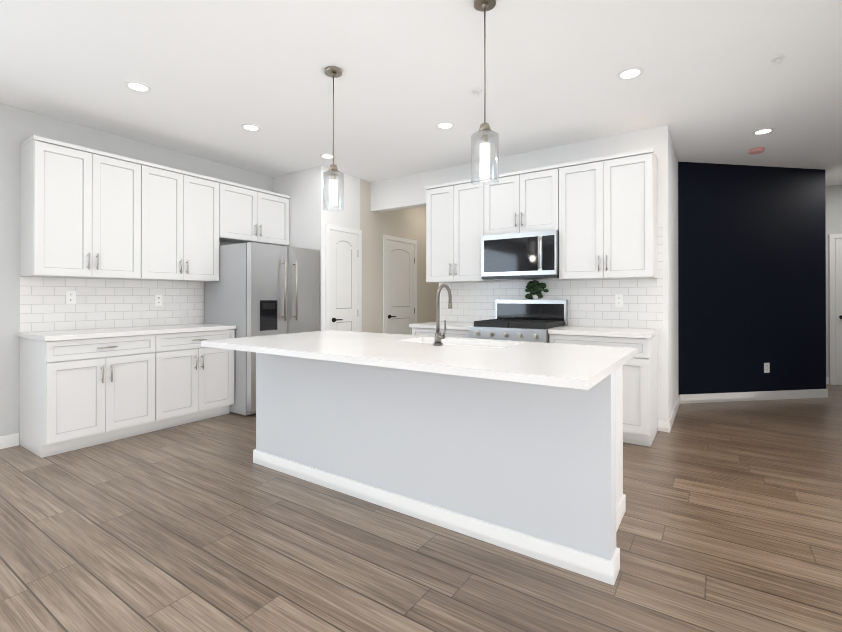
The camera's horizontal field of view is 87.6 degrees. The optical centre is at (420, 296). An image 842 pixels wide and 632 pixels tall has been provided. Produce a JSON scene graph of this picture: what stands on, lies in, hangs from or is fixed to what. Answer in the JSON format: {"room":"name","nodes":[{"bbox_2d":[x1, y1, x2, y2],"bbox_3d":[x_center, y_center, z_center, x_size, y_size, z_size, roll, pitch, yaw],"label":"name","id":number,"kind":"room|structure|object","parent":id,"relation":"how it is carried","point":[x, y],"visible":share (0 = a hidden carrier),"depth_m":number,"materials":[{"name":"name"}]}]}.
{"room":"kitchen","nodes":[
{"label":"kitchen","id":0,"kind":"room"},
{"bbox_2d":[0,103,272,444],"bbox_3d":[-4.393,-0.165,2.044,0.150,2.740,8.720,0,0,34],"label":"wall","id":1,"kind":"structure","parent":0,"point":[18,126],"depth_m":3.57,"materials":[{"name":"grey paint"}]},
{"bbox_2d":[0,433,18,448],"bbox_3d":[-4.958,1.152,1.056,0.014,0.100,6.056,0,0,34],"label":"baseboard","id":2,"kind":"structure","parent":1,"relation":"attached to","point":[9,440],"depth_m":3.51,"materials":[{"name":"white wood"}]},
{"bbox_2d":[20,135,151,279],"bbox_3d":[-2.899,-0.702,3.829,0.330,1.080,0.827,0,0,34],"label":"upper cabinet","id":3,"kind":"object","parent":1,"relation":"attached to","point":[85,212],"depth_m":3.66,"materials":[{"name":"white wood"}]},
{"bbox_2d":[20,276,203,331],"bbox_3d":[-2.836,0.063,4.220,0.002,0.468,1.550,0,0,34],"label":"tile backsplash","id":4,"kind":"structure","parent":1,"relation":"attached to","point":[106,303],"depth_m":4.08,"materials":[{"name":"white tile"}]},
{"bbox_2d":[66,291,75,303],"bbox_3d":[-3.073,0.010,3.855,0.008,0.115,0.070,0,0,34],"label":"outlet","id":5,"kind":"object","parent":4,"relation":"attached to","point":[70,297],"visible":1,"depth_m":3.85,"materials":[{"name":"white plastic"}]},
{"bbox_2d":[155,295,161,305],"bbox_3d":[-2.665,0.042,4.460,0.008,0.115,0.070,0,0,34],"label":"outlet","id":6,"kind":"object","parent":4,"relation":"attached to","point":[158,300],"visible":1,"depth_m":4.46,"materials":[{"name":"white plastic"}]},
{"bbox_2d":[140,163,227,281],"bbox_3d":[-2.489,-0.700,4.437,0.330,1.080,0.889,0,0,34],"label":"upper cabinet","id":7,"kind":"object","parent":1,"relation":"attached to","point":[190,210],"depth_m":4.37,"materials":[{"name":"white wood"}]},
{"bbox_2d":[228,181,289,245],"bbox_3d":[-2.018,-0.932,5.137,0.330,0.612,0.920,0,0,34],"label":"upper cabinet","id":8,"kind":"object","parent":1,"relation":"attached to","point":[256,215],"depth_m":5.05,"materials":[{"name":"white wood"}]},
{"bbox_2d":[273,166,328,330],"bbox_3d":[-1.497,-0.155,5.422,0.880,2.740,0.120,0,0,34],"label":"wall","id":9,"kind":"structure","parent":0,"point":[308,214],"depth_m":5.25,"materials":[{"name":"white paint"}]},
{"bbox_2d":[329,173,438,332],"bbox_3d":[-0.209,-0.152,6.653,0.120,2.740,3.360,0,0,34],"label":"wall","id":10,"kind":"structure","parent":0,"point":[408,223],"depth_m":5.96,"materials":[{"name":"paint"}]},
{"bbox_2d":[325,223,361,331],"bbox_3d":[-0.933,0.180,5.415,0.058,2.070,0.620,0,0,34],"label":"pantry door","id":11,"kind":"structure","parent":10,"relation":"in","point":[343,280],"depth_m":5.42,"materials":[{"name":"white wood"}]},
{"bbox_2d":[383,234,416,334],"bbox_3d":[-0.277,0.183,6.390,0.058,2.070,0.810,0,0,34],"label":"hall door","id":12,"kind":"structure","parent":10,"relation":"in","point":[399,286],"depth_m":6.38,"materials":[{"name":"white wood"}]},
{"bbox_2d":[0,384,841,631],"bbox_3d":[1.337,1.266,2.448,9.500,0.120,15.800,0,0,34],"label":"floor","id":13,"kind":"structure","parent":0,"point":[731,520],"depth_m":2.10,"materials":[{"name":"brown wood"}]},
{"bbox_2d":[20,335,165,457],"bbox_3d":[-2.784,0.771,3.745,0.610,0.878,0.825,0,0,34],"label":"base cabinet","id":14,"kind":"object","parent":13,"relation":"on","point":[81,388],"depth_m":3.50,"materials":[{"name":"white wood"}]},
{"bbox_2d":[18,323,235,342],"bbox_3d":[-2.581,0.315,4.025,0.635,0.036,1.538,0,0,34],"label":"countertop","id":15,"kind":"structure","parent":14,"relation":"on","point":[101,333],"depth_m":3.71,"materials":[{"name":"white stone"}]},
{"bbox_2d":[166,331,234,427],"bbox_3d":[-2.392,0.772,4.327,0.610,0.878,0.825,0,0,34],"label":"base cabinet","id":16,"kind":"object","parent":13,"relation":"on","point":[199,379],"depth_m":4.18,"materials":[{"name":"white wood"}]},
{"bbox_2d":[204,242,318,415],"bbox_3d":[-1.758,0.338,4.955,0.901,1.750,0.902,0,0,34],"label":"fridge","id":17,"kind":"object","parent":13,"relation":"on","point":[259,289],"visible":0.58,"depth_m":4.57,"materials":[{"name":"silver metal"}]},
{"bbox_2d":[409,321,473,337],"bbox_3d":[0.356,0.756,4.768,0.737,0.914,0.644,0,0,34],"label":"base cabinet","id":18,"kind":"object","parent":13,"relation":"on","point":[458,329],"visible":0.08,"depth_m":4.58,"materials":[{"name":"white wood"}]},
{"bbox_2d":[253,350,637,584],"bbox_3d":[0.010,0.768,2.832,2.438,0.879,0.780,0,0,34],"label":"kitchen island","id":19,"kind":"object","parent":13,"relation":"on","point":[516,446],"depth_m":2.26,"materials":[{"name":"grey paint"}]},
{"bbox_2d":[201,334,624,389],"bbox_3d":[-0.234,0.310,2.490,2.434,0.035,0.710,0,0,34],"label":"island countertop","id":20,"kind":"structure","parent":19,"relation":"on","point":[495,363],"depth_m":2.12,"materials":[{"name":"white stone"}]},
{"bbox_2d":[433,284,451,345],"bbox_3d":[0.152,0.108,2.664,0.097,0.368,0.188,0,0,34],"label":"faucet","id":21,"kind":"object","parent":20,"relation":"on","point":[438,338],"visible":1,"depth_m":2.62,"materials":[{"name":"silver metal"}]},
{"bbox_2d":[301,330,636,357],"bbox_3d":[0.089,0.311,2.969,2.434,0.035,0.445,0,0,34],"label":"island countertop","id":22,"kind":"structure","parent":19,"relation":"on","point":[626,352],"depth_m":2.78,"materials":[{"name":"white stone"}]},
{"bbox_2d":[417,338,492,345],"bbox_3d":[0.229,0.416,2.811,0.784,0.201,0.364,0,0,34],"label":"sink","id":23,"kind":"object","parent":22,"relation":"in","point":[418,339],"depth_m":2.96,"materials":[{"name":"white ceramic"}]},
{"bbox_2d":[469,300,567,342],"bbox_3d":[0.953,0.624,4.311,0.757,1.175,0.737,0,0,34],"label":"range","id":24,"kind":"object","parent":13,"relation":"on","point":[527,320],"visible":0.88,"depth_m":4.29,"materials":[{"name":"silver metal"}]},
{"bbox_2d":[525,280,548,299],"bbox_3d":[1.199,-0.066,4.554,0.250,0.203,0.068,0,0,34],"label":"potted plant","id":25,"kind":"object","parent":24,"relation":"on","point":[536,287],"visible":1,"depth_m":4.54,"materials":[{"name":"green plant"}]},
{"bbox_2d":[548,326,659,446],"bbox_3d":[1.633,0.753,3.908,0.814,0.914,0.644,0,0,34],"label":"base cabinet","id":26,"kind":"object","parent":13,"relation":"on","point":[640,398],"visible":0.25,"depth_m":3.56,"materials":[{"name":"white wood"}]},
{"bbox_2d":[0,0,841,185],"bbox_3d":[1.337,-1.594,2.456,9.500,0.120,15.800,0,0,34],"label":"ceiling","id":27,"kind":"structure","parent":0,"point":[713,83],"depth_m":3.06,"materials":[{"name":"white paint"}]},
{"bbox_2d":[124,81,151,91],"bbox_3d":[-2.065,-1.528,3.205,0.170,0.006,0.170,0,0,34],"label":"recessed light","id":28,"kind":"object","parent":27,"relation":"in","point":[137,86],"visible":1,"depth_m":3.19,"materials":[{"name":"white plastic"}]},
{"bbox_2d":[241,123,260,130],"bbox_3d":[-1.537,-1.526,3.970,0.170,0.006,0.170,0,0,34],"label":"recessed light","id":29,"kind":"object","parent":27,"relation":"in","point":[250,127],"visible":1,"depth_m":3.96,"materials":[{"name":"white plastic"}]},
{"bbox_2d":[320,153,334,158],"bbox_3d":[-1.017,-1.524,4.778,0.170,0.006,0.170,0,0,34],"label":"recessed light","id":30,"kind":"object","parent":27,"relation":"in","point":[327,156],"visible":0.92,"depth_m":4.78,"materials":[{"name":"white plastic"}]},
{"bbox_2d":[323,66,343,211],"bbox_3d":[-0.595,-1.060,2.978,0.142,0.944,0.142,0,0,34],"label":"pendant light","id":31,"kind":"object","parent":27,"relation":"hanging from","point":[333,172],"visible":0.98,"depth_m":2.95,"materials":[{"name":"clear glass"}]},
{"bbox_2d":[436,121,454,128],"bbox_3d":[0.215,-1.526,3.923,0.170,0.006,0.170,0,0,34],"label":"recessed light","id":32,"kind":"object","parent":27,"relation":"in","point":[445,125],"visible":1,"depth_m":3.92,"materials":[{"name":"white plastic"}]},
{"bbox_2d":[472,88,481,96],"bbox_3d":[0.418,-1.514,3.275,0.078,0.034,0.080,0,0,34],"label":"sprinkler","id":33,"kind":"object","parent":27,"relation":"attached to","point":[476,92],"visible":1,"depth_m":3.26,"materials":[{"name":"white"}]},
{"bbox_2d":[471,0,498,185],"bbox_3d":[0.331,-1.062,2.276,0.142,0.944,0.142,0,0,34],"label":"pendant light","id":34,"kind":"object","parent":27,"relation":"hanging from","point":[483,136],"visible":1,"depth_m":2.25,"materials":[{"name":"clear glass"}]},
{"bbox_2d":[617,67,643,79],"bbox_3d":[1.437,-1.529,3.016,0.170,0.006,0.170,0,0,34],"label":"recessed light","id":35,"kind":"object","parent":27,"relation":"in","point":[629,73],"visible":1,"depth_m":3.01,"materials":[{"name":"white plastic"}]},
{"bbox_2d":[748,147,764,154],"bbox_3d":[3.487,-1.510,4.565,0.140,0.034,0.140,0,0,34],"label":"smoke detector","id":36,"kind":"object","parent":27,"relation":"attached to","point":[756,150],"visible":1,"depth_m":4.53,"materials":[{"name":"pink"}]},
{"bbox_2d":[752,128,774,134],"bbox_3d":[3.170,-1.526,4.067,0.170,0.006,0.170,0,0,34],"label":"recessed light","id":37,"kind":"object","parent":27,"relation":"in","point":[763,131],"visible":1,"depth_m":4.06,"materials":[{"name":"white plastic"}]},
{"bbox_2d":[770,55,785,64],"bbox_3d":[2.296,-1.516,2.823,0.078,0.034,0.080,0,0,34],"label":"sprinkler","id":38,"kind":"object","parent":27,"relation":"attached to","point":[777,59],"visible":1,"depth_m":2.82,"materials":[{"name":"white"}]},
{"bbox_2d":[371,125,668,420],"bbox_3d":[0.799,-0.157,4.937,3.470,2.740,0.120,0,0,34],"label":"wall","id":39,"kind":"structure","parent":0,"point":[656,139],"depth_m":4.31,"materials":[{"name":"white paint"}]},
{"bbox_2d":[425,176,496,282],"bbox_3d":[0.473,-0.699,4.883,0.783,1.080,0.330,0,0,34],"label":"upper cabinet","id":40,"kind":"object","parent":39,"relation":"attached to","point":[457,212],"depth_m":4.75,"materials":[{"name":"white wood"}]},
{"bbox_2d":[489,164,560,234],"bbox_3d":[1.066,-0.932,4.484,0.773,0.617,0.330,0,0,34],"label":"upper cabinet","id":41,"kind":"object","parent":39,"relation":"attached to","point":[528,200],"depth_m":4.31,"materials":[{"name":"white wood"}]},
{"bbox_2d":[481,230,558,280],"bbox_3d":[1.033,-0.396,4.433,0.765,0.446,0.450,0,0,34],"label":"microwave","id":42,"kind":"object","parent":41,"relation":"attached to","point":[533,255],"visible":0.94,"depth_m":4.27,"materials":[{"name":"silver metal"}]},
{"bbox_2d":[441,223,662,328],"bbox_3d":[1.206,-0.181,4.589,2.326,0.958,0.002,0,0,34],"label":"tile backsplash","id":43,"kind":"structure","parent":39,"relation":"attached to","point":[591,303],"depth_m":4.31,"materials":[{"name":"white tile"}]},
{"bbox_2d":[615,294,622,306],"bbox_3d":[1.868,0.041,4.134,0.070,0.115,0.008,0,0,34],"label":"outlet","id":44,"kind":"object","parent":43,"relation":"attached to","point":[618,300],"visible":1,"depth_m":4.13,"materials":[{"name":"white plastic"}]},
{"bbox_2d":[559,148,657,279],"bbox_3d":[1.689,-0.701,4.064,0.852,1.080,0.330,0,0,34],"label":"upper cabinet","id":45,"kind":"object","parent":39,"relation":"attached to","point":[599,214],"depth_m":3.88,"materials":[{"name":"white wood"}]},
{"bbox_2d":[669,131,677,416],"bbox_3d":[2.543,-0.158,4.528,0.120,2.740,1.150,0,0,34],"label":"wall","id":46,"kind":"structure","parent":0,"point":[673,277],"depth_m":4.41,"materials":[{"name":"white paint"}]},
{"bbox_2d":[667,395,680,432],"bbox_3d":[2.565,1.162,4.433,0.018,0.100,1.292,0,0,34],"label":"baseboard","id":47,"kind":"structure","parent":46,"relation":"attached to","point":[671,419],"depth_m":4.23,"materials":[{"name":"white wood"}]},
{"bbox_2d":[678,162,825,394],"bbox_3d":[3.885,-0.156,5.189,1.988,2.740,0.120,0,0,-9],"label":"wall","id":48,"kind":"structure","parent":0,"point":[751,270],"depth_m":5.12,"materials":[{"name":"paint"}]},
{"bbox_2d":[681,389,827,403],"bbox_3d":[3.902,1.164,5.119,1.410,0.100,1.377,0,0,34],"label":"baseboard","id":49,"kind":"structure","parent":48,"relation":"attached to","point":[810,393],"depth_m":5.11,"materials":[{"name":"white wood"}]},
{"bbox_2d":[764,363,769,372],"bbox_3d":[4.055,0.839,5.147,0.070,0.115,0.008,0,0,-9],"label":"electrical outlet","id":50,"kind":"object","parent":48,"relation":"attached to","point":[766,367],"visible":1,"depth_m":5.14,"materials":[{"name":"white plastic"}]},
{"bbox_2d":[825,185,841,384],"bbox_3d":[6.855,-0.156,5.318,3.250,2.740,0.120,0,0,34],"label":"wall","id":51,"kind":"structure","parent":0,"point":[833,196],"depth_m":6.07,"materials":[{"name":"paint"}]},
{"bbox_2d":[829,234,841,384],"bbox_3d":[6.004,0.181,5.781,0.920,2.070,0.058,0,0,34],"label":"door","id":52,"kind":"structure","parent":51,"relation":"in","point":[835,306],"depth_m":6.01,"materials":[{"name":"white wood"}]}
]}

